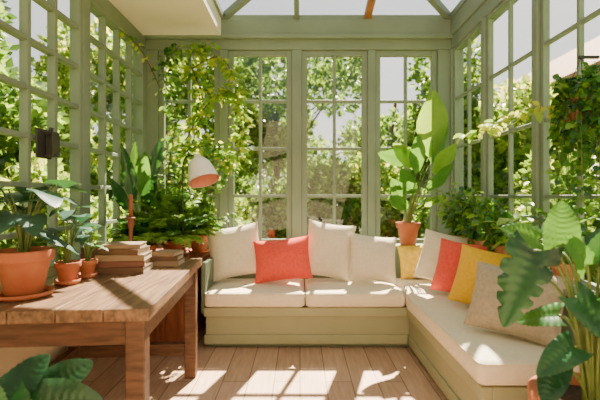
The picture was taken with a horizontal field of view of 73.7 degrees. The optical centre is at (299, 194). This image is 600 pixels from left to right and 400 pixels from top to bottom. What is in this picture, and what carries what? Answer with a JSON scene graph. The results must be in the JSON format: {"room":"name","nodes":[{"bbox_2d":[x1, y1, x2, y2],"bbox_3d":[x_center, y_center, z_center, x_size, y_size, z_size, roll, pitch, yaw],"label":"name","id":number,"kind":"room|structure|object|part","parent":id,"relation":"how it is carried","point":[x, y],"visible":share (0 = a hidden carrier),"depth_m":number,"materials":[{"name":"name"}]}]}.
{"room":"sunroom","nodes":[
{"label":"sunroom","id":0,"kind":"room"},
{"bbox_2d":[0,0,146,377],"bbox_3d":[-1.465,-0.165,1.250,0.150,2.570,4.900,0,0,0],"label":"wall","id":1,"kind":"structure","parent":0,"point":[9,357],"depth_m":2.63,"materials":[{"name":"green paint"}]},
{"bbox_2d":[0,0,82,266],"bbox_3d":[-1.450,-0.440,2.110,0.070,1.800,1.000,0,0,0],"label":"window frame","id":2,"kind":"structure","parent":1,"relation":"in","point":[75,22],"depth_m":2.33,"materials":[{"name":"green paint"}]},
{"bbox_2d":[35,127,59,158],"bbox_3d":[-1.380,-0.286,2.192,0.060,0.172,0.125,0,0,0],"label":"wall sconce","id":3,"kind":"object","parent":2,"relation":"attached to","point":[47,142],"visible":1,"depth_m":2.19,"materials":[{"name":"metal"}]},
{"bbox_2d":[88,0,144,244],"bbox_3d":[-1.450,-0.440,3.160,0.070,1.800,0.980,0,0,0],"label":"window frame","id":4,"kind":"structure","parent":1,"relation":"in","point":[104,19],"depth_m":3.03,"materials":[{"name":"green paint"}]},
{"bbox_2d":[109,0,220,35],"bbox_3d":[-1.130,-1.530,1.228,0.820,0.160,4.855,0,0,0],"label":"ceiling","id":5,"kind":"structure","parent":0,"point":[149,17],"depth_m":3.27,"materials":[{"name":"white paint"}]},
{"bbox_2d":[213,0,466,18],"bbox_3d":[0.335,-1.765,1.262,2.160,0.328,4.925,0,0,0],"label":"skylight","id":6,"kind":"object","parent":5,"relation":"attached to","point":[229,13],"visible":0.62,"depth_m":3.63,"materials":[{"name":"clear glass"}]},
{"bbox_2d":[81,323,447,399],"bbox_3d":[-0.015,1.160,1.265,3.110,0.080,5.170,0,0,0],"label":"floor","id":7,"kind":"structure","parent":0,"point":[223,372],"depth_m":2.48,"materials":[{"name":"brown wood"}]},
{"bbox_2d":[0,354,102,399],"bbox_3d":[-0.798,0.787,1.022,0.500,0.666,0.376,0,0,0],"label":"philodendron","id":8,"kind":"object","parent":7,"relation":"on","point":[32,378],"visible":1,"depth_m":1.11,"materials":[{"name":"plant"}]},
{"bbox_2d":[0,258,201,399],"bbox_3d":[-0.973,0.760,1.942,0.797,0.720,1.130,0,0,-5],"label":"wooden table","id":9,"kind":"object","parent":7,"relation":"on","point":[105,315],"visible":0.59,"depth_m":1.48,"materials":[{"name":"brown wood"}]},
{"bbox_2d":[0,180,86,301],"bbox_3d":[-1.084,0.170,1.577,0.484,0.459,0.434,0,0,0],"label":"rubber plant","id":10,"kind":"object","parent":9,"relation":"on","point":[24,268],"visible":1,"depth_m":1.54,"materials":[{"name":"green plant"}]},
{"bbox_2d":[35,206,100,285],"bbox_3d":[-1.034,0.224,1.792,0.260,0.352,0.251,0,0,-34],"label":"potted pilea","id":11,"kind":"object","parent":9,"relation":"on","point":[67,269],"visible":0.91,"depth_m":1.78,"materials":[{"name":"plant"}]},
{"bbox_3d":[-1.352,0.782,2.419,0.068,0.675,0.068,0,0,-5],"label":"leg","id":12,"kind":"part","parent":9,"relation":"part of","materials":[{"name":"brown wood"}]},
{"bbox_2d":[69,221,109,278],"bbox_3d":[-1.029,0.254,1.937,0.196,0.292,0.154,0,0,0],"label":"potted peperomia","id":13,"kind":"object","parent":9,"relation":"on","point":[87,268],"visible":0.85,"depth_m":1.93,"materials":[{"name":"plant"}]},
{"bbox_2d":[95,241,153,274],"bbox_3d":[-0.920,0.326,2.100,0.261,0.148,0.186,0,0,-6],"label":"book stack","id":14,"kind":"object","parent":9,"relation":"on","point":[130,257],"visible":0.83,"depth_m":2.02,"materials":[{"name":"brown paper"}]},
{"bbox_2d":[126,194,135,240],"bbox_3d":[-0.985,0.198,2.330,0.090,0.405,0.090,0,0,0],"label":"candlestick","id":15,"kind":"object","parent":14,"relation":"on","point":[130,223],"visible":0.57,"depth_m":2.32,"materials":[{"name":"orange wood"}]},
{"bbox_3d":[-0.595,0.782,1.465,0.068,0.675,0.068,0,0,-5],"label":"leg","id":16,"kind":"part","parent":9,"relation":"part of","materials":[{"name":"brown wood"}]},
{"bbox_2d":[150,249,184,266],"bbox_3d":[-0.760,0.361,2.300,0.162,0.078,0.152,0,0,0],"label":"book stack","id":17,"kind":"object","parent":9,"relation":"on","point":[163,257],"visible":0.84,"depth_m":2.23,"materials":[{"name":"brown paper"}]},
{"bbox_3d":[-0.674,0.782,2.472,0.068,0.675,0.068,0,0,-5],"label":"leg","id":18,"kind":"part","parent":9,"relation":"part of","materials":[{"name":"brown wood"}]},
{"bbox_2d":[150,249,209,355],"bbox_3d":[-1.067,0.802,3.190,0.615,0.635,0.840,0,0,0],"label":"base cabinet","id":19,"kind":"object","parent":7,"relation":"on","point":[170,328],"visible":0.06,"depth_m":2.79,"materials":[{"name":"red wood"}]},
{"bbox_2d":[109,140,164,235],"bbox_3d":[-1.185,0.018,3.051,0.373,0.934,0.402,0,0,0],"label":"potted strelitzia","id":20,"kind":"object","parent":19,"relation":"on","point":[138,174],"visible":0.71,"depth_m":3.03,"materials":[{"name":"plant"}]},
{"bbox_2d":[107,209,178,251],"bbox_3d":[-1.115,0.290,2.792,0.484,0.391,0.554,0,0,3],"label":"potted fern","id":21,"kind":"object","parent":19,"relation":"on","point":[140,228],"visible":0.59,"depth_m":2.73,"materials":[{"name":"green plant"}]},
{"bbox_2d":[106,182,228,257],"bbox_3d":[-0.943,0.189,2.959,0.840,0.592,0.874,0,0,-11],"label":"potted fern","id":22,"kind":"object","parent":19,"relation":"on","point":[171,205],"visible":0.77,"depth_m":2.90,"materials":[{"name":"green plant"}]},
{"bbox_2d":[118,27,254,250],"bbox_3d":[-0.920,-0.427,3.392,1.064,1.825,0.592,0,0,-16],"label":"climbing vine","id":23,"kind":"object","parent":19,"relation":"on","point":[218,152],"visible":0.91,"depth_m":3.43,"materials":[{"name":"plant"}]},
{"bbox_2d":[182,154,219,256],"bbox_3d":[-0.737,0.095,2.813,0.340,0.780,0.217,0,0,11],"label":"desk lamp","id":24,"kind":"object","parent":19,"relation":"on","point":[201,173],"visible":0.86,"depth_m":2.80,"materials":[{"name":"metal"}]},
{"bbox_2d":[170,177,235,252],"bbox_3d":[-0.818,0.154,3.375,0.533,0.662,0.350,0,0,-17],"label":"potted shrub","id":25,"kind":"object","parent":19,"relation":"on","point":[204,206],"visible":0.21,"depth_m":3.35,"materials":[{"name":"green plant"}]},
{"bbox_2d":[201,244,594,399],"bbox_3d":[0.314,0.780,2.658,2.078,0.680,1.935,0,0,0],"label":"bench","id":26,"kind":"object","parent":7,"relation":"on","point":[466,362],"visible":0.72,"depth_m":2.90,"materials":[{"name":"fabric"}]},
{"bbox_2d":[206,222,258,281],"bbox_3d":[-0.530,0.460,3.268,0.495,0.473,0.196,0,0,-7],"label":"throw pillow","id":27,"kind":"object","parent":26,"relation":"on","point":[233,252],"visible":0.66,"depth_m":3.21,"materials":[{"name":"fabric"}]},
{"bbox_2d":[205,278,304,306],"bbox_3d":[-0.330,0.754,3.155,0.730,0.127,0.540,0,0,0],"label":"seat cushion","id":28,"kind":"object","parent":26,"relation":"on","point":[228,292],"depth_m":2.90,"materials":[{"name":"beige fabric"}]},
{"bbox_2d":[253,235,312,283],"bbox_3d":[-0.140,0.510,3.172,0.491,0.374,0.195,0,0,5],"label":"throw pillow","id":29,"kind":"object","parent":26,"relation":"on","point":[283,259],"visible":1,"depth_m":3.11,"materials":[{"name":"red fabric"}]},
{"bbox_2d":[308,219,355,281],"bbox_3d":[0.234,0.450,3.266,0.448,0.493,0.181,0,0,8],"label":"throw pillow","id":30,"kind":"object","parent":26,"relation":"on","point":[329,246],"visible":0.83,"depth_m":3.21,"materials":[{"name":"fabric"}]},
{"bbox_2d":[305,278,404,306],"bbox_3d":[0.403,0.754,3.155,0.725,0.127,0.540,0,0,0],"label":"seat cushion","id":31,"kind":"object","parent":26,"relation":"on","point":[319,292],"depth_m":2.90,"materials":[{"name":"beige fabric"}]},
{"bbox_2d":[348,233,396,283],"bbox_3d":[0.580,0.500,3.178,0.423,0.394,0.192,0,0,-4],"label":"throw pillow","id":32,"kind":"object","parent":26,"relation":"on","point":[372,258],"visible":1,"depth_m":3.12,"materials":[{"name":"fabric"}]},
{"bbox_3d":[0.314,0.780,2.667,2.078,0.680,1.915,0,0,0],"label":"backrest","id":33,"kind":"part","parent":26,"relation":"part of","materials":[{"name":"beige fabric"}]},
{"bbox_2d":[397,244,422,279],"bbox_3d":[0.965,0.548,3.310,0.317,0.298,0.148,0,0,15],"label":"throw pillow","id":34,"kind":"object","parent":26,"relation":"on","point":[409,256],"visible":0.59,"depth_m":3.29,"materials":[{"name":"yellow fabric"}]},
{"bbox_2d":[378,90,456,245],"bbox_3d":[1.000,-0.231,3.466,0.662,1.341,0.300,0,0,5],"label":"banana plant","id":35,"kind":"object","parent":26,"relation":"on","point":[432,126],"visible":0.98,"depth_m":3.43,"materials":[{"name":"green plant"}]},
{"bbox_2d":[395,278,449,304],"bbox_3d":[1.008,0.754,3.155,0.475,0.127,0.540,0,0,0],"label":"seat cushion","id":36,"kind":"object","parent":26,"relation":"on","point":[409,286],"depth_m":3.03,"materials":[{"name":"beige fabric"}]},
{"bbox_2d":[413,229,467,279],"bbox_3d":[1.101,0.484,3.052,0.174,0.425,0.443,0,0,-44],"label":"throw pillow","id":37,"kind":"object","parent":26,"relation":"on","point":[427,263],"visible":0.47,"depth_m":3.08,"materials":[{"name":"fabric"}]},
{"bbox_2d":[432,183,468,237],"bbox_3d":[1.206,0.171,3.200,0.279,0.538,0.332,0,0,0],"label":"potted herb","id":38,"kind":"object","parent":26,"relation":"on","point":[450,223],"visible":0.51,"depth_m":3.18,"materials":[{"name":"plant"}]},
{"bbox_2d":[430,238,487,291],"bbox_3d":[1.101,0.504,2.742,0.166,0.385,0.394,0,0,-45],"label":"throw pillow","id":39,"kind":"object","parent":26,"relation":"on","point":[450,251],"visible":0.46,"depth_m":2.76,"materials":[{"name":"red fabric"}]},
{"bbox_2d":[442,188,485,245],"bbox_3d":[1.190,0.191,2.929,0.310,0.498,0.312,0,0,0],"label":"potted herb","id":40,"kind":"object","parent":26,"relation":"on","point":[469,208],"visible":0.71,"depth_m":2.88,"materials":[{"name":"plant"}]},
{"bbox_2d":[447,244,510,304],"bbox_3d":[1.110,0.505,2.401,0.177,0.383,0.408,0,0,-42],"label":"throw pillow","id":41,"kind":"object","parent":26,"relation":"on","point":[462,289],"visible":0.46,"depth_m":2.43,"materials":[{"name":"yellow fabric"}]},
{"bbox_2d":[465,193,514,254],"bbox_3d":[1.204,0.212,2.581,0.282,0.455,0.297,0,0,0],"label":"potted herb","id":42,"kind":"object","parent":26,"relation":"on","point":[495,235],"visible":0.82,"depth_m":2.55,"materials":[{"name":"plant"}]},
{"bbox_2d":[484,202,547,249],"bbox_3d":[1.200,0.239,2.271,0.290,0.402,0.379,0,0,0],"label":"pothos","id":43,"kind":"object","parent":26,"relation":"on","point":[500,221],"visible":0.24,"depth_m":2.25,"materials":[{"name":"plant"}]},
{"bbox_2d":[464,261,571,345],"bbox_3d":[1.061,0.525,1.971,0.445,0.343,0.200,0,0,42],"label":"throw pillow","id":44,"kind":"object","parent":26,"relation":"on","point":[482,312],"visible":0.58,"depth_m":1.95,"materials":[{"name":"beige fabric"}]},
{"bbox_2d":[517,215,599,282],"bbox_3d":[1.204,0.269,1.937,0.281,0.343,0.393,0,0,0],"label":"pothos","id":45,"kind":"object","parent":26,"relation":"on","point":[583,227],"visible":0.23,"depth_m":1.92,"materials":[{"name":"plant"}]},
{"bbox_2d":[497,200,599,399],"bbox_3d":[0.923,0.569,1.306,0.502,1.102,0.399,0,0,27],"label":"potted plant","id":46,"kind":"object","parent":7,"relation":"on","point":[555,378],"visible":1,"depth_m":1.27,"materials":[{"name":"plant"}]},
{"bbox_2d":[133,19,463,248],"bbox_3d":[-0.015,-0.245,3.725,3.050,2.730,0.190,0,0,0],"label":"wall","id":47,"kind":"structure","parent":0,"point":[296,36],"depth_m":3.68,"materials":[{"name":"green paint"}]},
{"bbox_2d":[159,51,218,244],"bbox_3d":[-1.028,-0.440,3.730,0.565,1.800,0.045,0,0,0],"label":"window","id":48,"kind":"structure","parent":47,"relation":"in","point":[162,118],"depth_m":3.71,"materials":[{"name":"green paint"}]},
{"bbox_2d":[228,51,291,240],"bbox_3d":[-0.370,-0.440,3.730,0.590,1.800,0.045,0,0,0],"label":"window","id":49,"kind":"structure","parent":47,"relation":"in","point":[231,54],"depth_m":3.71,"materials":[{"name":"green paint"}]},
{"bbox_2d":[302,51,366,235],"bbox_3d":[0.320,-0.440,3.730,0.610,1.800,0.045,0,0,0],"label":"window","id":50,"kind":"structure","parent":47,"relation":"in","point":[363,54],"depth_m":3.71,"materials":[{"name":"green paint"}]},
{"bbox_2d":[375,51,436,243],"bbox_3d":[0.983,-0.440,3.730,0.575,1.800,0.045,0,0,0],"label":"window","id":51,"kind":"structure","parent":47,"relation":"in","point":[432,54],"depth_m":3.71,"materials":[{"name":"green paint"}]},
{"bbox_2d":[450,0,539,241],"bbox_3d":[1.435,-0.245,1.250,0.150,2.730,4.900,0,0,0],"label":"window frame","id":52,"kind":"structure","parent":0,"point":[471,13],"depth_m":3.00,"materials":[{"name":"green paint"}]},
{"bbox_2d":[454,23,480,211],"bbox_3d":[1.420,-0.440,3.354,0.040,1.800,0.592,0,0,0],"label":"window","id":53,"kind":"structure","parent":52,"relation":"in","point":[467,39],"depth_m":3.39,"materials":[{"name":"green paint"}]},
{"bbox_2d":[487,0,531,254],"bbox_3d":[1.420,-0.440,2.695,0.040,1.800,0.614,0,0,0],"label":"window","id":54,"kind":"structure","parent":52,"relation":"in","point":[491,75],"depth_m":2.78,"materials":[{"name":"green paint"}]},
{"bbox_2d":[453,55,599,222],"bbox_3d":[1.148,-0.251,1.981,0.296,0.750,0.760,0,0,-31],"label":"climbing plant","id":55,"kind":"object","parent":52,"relation":"attached to","point":[575,108],"visible":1,"depth_m":1.77,"materials":[{"name":"green plant"}]},
{"bbox_2d":[540,0,599,290],"bbox_3d":[1.420,-0.440,2.025,0.040,1.800,0.614,0,0,0],"label":"window","id":56,"kind":"structure","parent":52,"relation":"in","point":[546,41],"depth_m":2.30,"materials":[{"name":"green paint"}]},
{"label":"outside","id":57,"kind":"structure","parent":0,"visible":0},
{"bbox_3d":[0.000,1.270,7.500,60.000,0.100,65.000,0,0,0],"label":"ground","id":58,"kind":"structure","parent":57,"visible":0},
{"bbox_2d":[0,173,35,248],"bbox_3d":[-3.386,0.248,3.862,2.053,2.319,1.612,0,0,19],"label":"shrub","id":59,"kind":"object","parent":58,"relation":"on","point":[3,243],"visible":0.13,"depth_m":3.72,"materials":[{"name":"green plant"}]},
{"bbox_2d":[0,30,69,176],"bbox_3d":[-5.140,-1.144,4.902,4.762,4.738,3.119,0,0,29],"label":"tree","id":60,"kind":"object","parent":58,"relation":"on","point":[9,100],"visible":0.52,"depth_m":4.64,"materials":[{"name":"green plant"}]},
{"bbox_2d":[0,159,96,221],"bbox_3d":[-3.375,0.426,5.197,1.667,1.966,2.394,0,0,3],"label":"shrub","id":61,"kind":"object","parent":58,"relation":"on","point":[65,167],"visible":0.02,"depth_m":5.67,"materials":[{"name":"green plant"}]},
{"bbox_2d":[0,0,97,155],"bbox_3d":[-7.101,-1.611,7.614,5.326,5.669,6.071,0,0,0],"label":"tree","id":62,"kind":"object","parent":58,"relation":"on","point":[3,9],"visible":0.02,"depth_m":6.45,"materials":[{"name":"green plant"}]},
{"bbox_2d":[0,151,124,260],"bbox_3d":[-2.505,0.442,4.411,1.642,1.855,1.290,0,0,-6],"label":"shrub","id":63,"kind":"object","parent":58,"relation":"on","point":[38,167],"visible":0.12,"depth_m":4.18,"materials":[{"name":"green plant"}]},
{"bbox_2d":[34,124,93,165],"bbox_3d":[-4.631,0.053,6.560,2.464,2.783,1.934,0,0,25],"label":"shrub","id":64,"kind":"object","parent":58,"relation":"on","point":[65,152],"visible":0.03,"depth_m":6.42,"materials":[{"name":"green plant"}]},
{"bbox_2d":[31,17,213,184],"bbox_3d":[-3.124,-1.175,8.446,3.132,4.798,4.084,0,0,17],"label":"tree","id":65,"kind":"object","parent":58,"relation":"on","point":[64,50],"visible":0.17,"depth_m":7.40,"materials":[{"name":"green plant"}]},
{"bbox_2d":[91,162,185,202],"bbox_3d":[-2.901,0.426,6.575,2.394,1.966,1.667,0,0,0],"label":"shrub","id":66,"kind":"object","parent":58,"relation":"on","point":[94,180],"visible":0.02,"depth_m":6.52,"materials":[{"name":"green plant"}]},
{"bbox_2d":[106,188,213,241],"bbox_3d":[-1.893,0.624,5.483,1.796,1.474,1.250,0,0,-25],"label":"shrub","id":67,"kind":"object","parent":58,"relation":"on","point":[201,191],"visible":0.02,"depth_m":5.76,"materials":[{"name":"green plant"}]},
{"bbox_2d":[166,139,248,216],"bbox_3d":[-1.735,0.150,7.272,1.773,2.551,2.258,0,0,16],"label":"shrub","id":68,"kind":"object","parent":58,"relation":"on","point":[209,157],"visible":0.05,"depth_m":7.16,"materials":[{"name":"green plant"}]},
{"bbox_2d":[213,192,258,236],"bbox_3d":[-0.888,0.637,5.829,0.967,1.392,1.232,0,0,-9],"label":"shrub","id":69,"kind":"object","parent":58,"relation":"on","point":[244,209],"visible":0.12,"depth_m":5.96,"materials":[{"name":"green plant"}]},
{"bbox_2d":[60,136,411,231],"bbox_3d":[-1.740,-0.266,12.590,13.397,3.304,1.449,0,0,0],"label":"hedge","id":70,"kind":"object","parent":58,"relation":"on","point":[330,157],"visible":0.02,"depth_m":12.48,"materials":[{"name":"green plant"}]},
{"bbox_2d":[205,174,317,238],"bbox_3d":[-0.687,0.505,7.019,2.155,1.769,1.500,0,0,31],"label":"shrub","id":71,"kind":"object","parent":58,"relation":"on","point":[274,210],"visible":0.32,"depth_m":6.50,"materials":[{"name":"green plant"}]},
{"bbox_2d":[172,57,360,186],"bbox_3d":[-0.417,-1.401,9.690,4.381,5.251,4.580,0,0,3],"label":"tree","id":72,"kind":"object","parent":58,"relation":"on","point":[273,134],"visible":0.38,"depth_m":9.20,"materials":[{"name":"green plant"}]},
{"bbox_2d":[307,155,360,234],"bbox_3d":[0.473,0.346,8.006,1.834,2.162,2.634,0,0,9],"label":"shrub","id":73,"kind":"object","parent":58,"relation":"on","point":[317,185],"visible":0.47,"depth_m":7.06,"materials":[{"name":"green plant"}]},
{"bbox_2d":[341,144,417,238],"bbox_3d":[1.587,0.248,7.483,2.053,2.319,1.612,0,0,-43],"label":"shrub","id":74,"kind":"object","parent":58,"relation":"on","point":[389,215],"visible":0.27,"depth_m":6.91,"materials":[{"name":"green plant"}]},
{"bbox_2d":[307,38,498,183],"bbox_3d":[2.268,-1.150,8.725,4.140,4.750,3.576,0,0,28],"label":"tree","id":75,"kind":"object","parent":58,"relation":"on","point":[396,120],"visible":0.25,"depth_m":8.19,"materials":[{"name":"green plant"}]},
{"bbox_2d":[400,187,518,238],"bbox_3d":[2.303,0.624,5.618,1.796,1.474,1.250,0,0,6],"label":"shrub","id":76,"kind":"object","parent":58,"relation":"on","point":[425,224],"visible":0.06,"depth_m":5.37,"materials":[{"name":"green plant"}]},
{"bbox_2d":[400,146,529,228],"bbox_3d":[2.675,0.346,6.689,1.834,2.162,2.634,0,0,-28],"label":"shrub","id":77,"kind":"object","parent":58,"relation":"on","point":[503,175],"visible":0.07,"depth_m":6.14,"materials":[{"name":"green plant"}]},
{"bbox_2d":[494,175,560,199],"bbox_3d":[3.683,0.248,6.173,2.053,2.319,1.612,0,0,-12],"label":"shrub","id":78,"kind":"object","parent":58,"relation":"on","point":[560,175],"visible":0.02,"depth_m":6.05,"materials":[{"name":"green plant"}]},
{"bbox_2d":[464,74,598,177],"bbox_3d":[3.890,-0.360,6.758,2.981,3.169,2.602,0,0,0],"label":"tree","id":79,"kind":"object","parent":58,"relation":"on","point":[522,95],"visible":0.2,"depth_m":6.00,"materials":[{"name":"green plant"}]},
{"bbox_2d":[494,36,599,108],"bbox_3d":[8.010,-1.530,11.100,5.780,5.500,10.600,0,0,0],"label":"house","id":80,"kind":"structure","parent":58,"relation":"on","point":[565,65],"depth_m":9.69,"materials":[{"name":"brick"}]},
{"bbox_2d":[507,139,598,254],"bbox_3d":[3.039,0.345,5.001,1.451,2.087,1.848,0,0,22],"label":"shrub","id":81,"kind":"object","parent":58,"relation":"on","point":[526,175],"visible":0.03,"depth_m":4.64,"materials":[{"name":"green plant"}]},
{"bbox_2d":[513,164,599,282],"bbox_3d":[3.086,0.505,3.583,2.155,1.769,1.500,0,0,37],"label":"shrub","id":82,"kind":"object","parent":58,"relation":"on","point":[595,224],"visible":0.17,"depth_m":3.65,"materials":[{"name":"green plant"}]}
]}

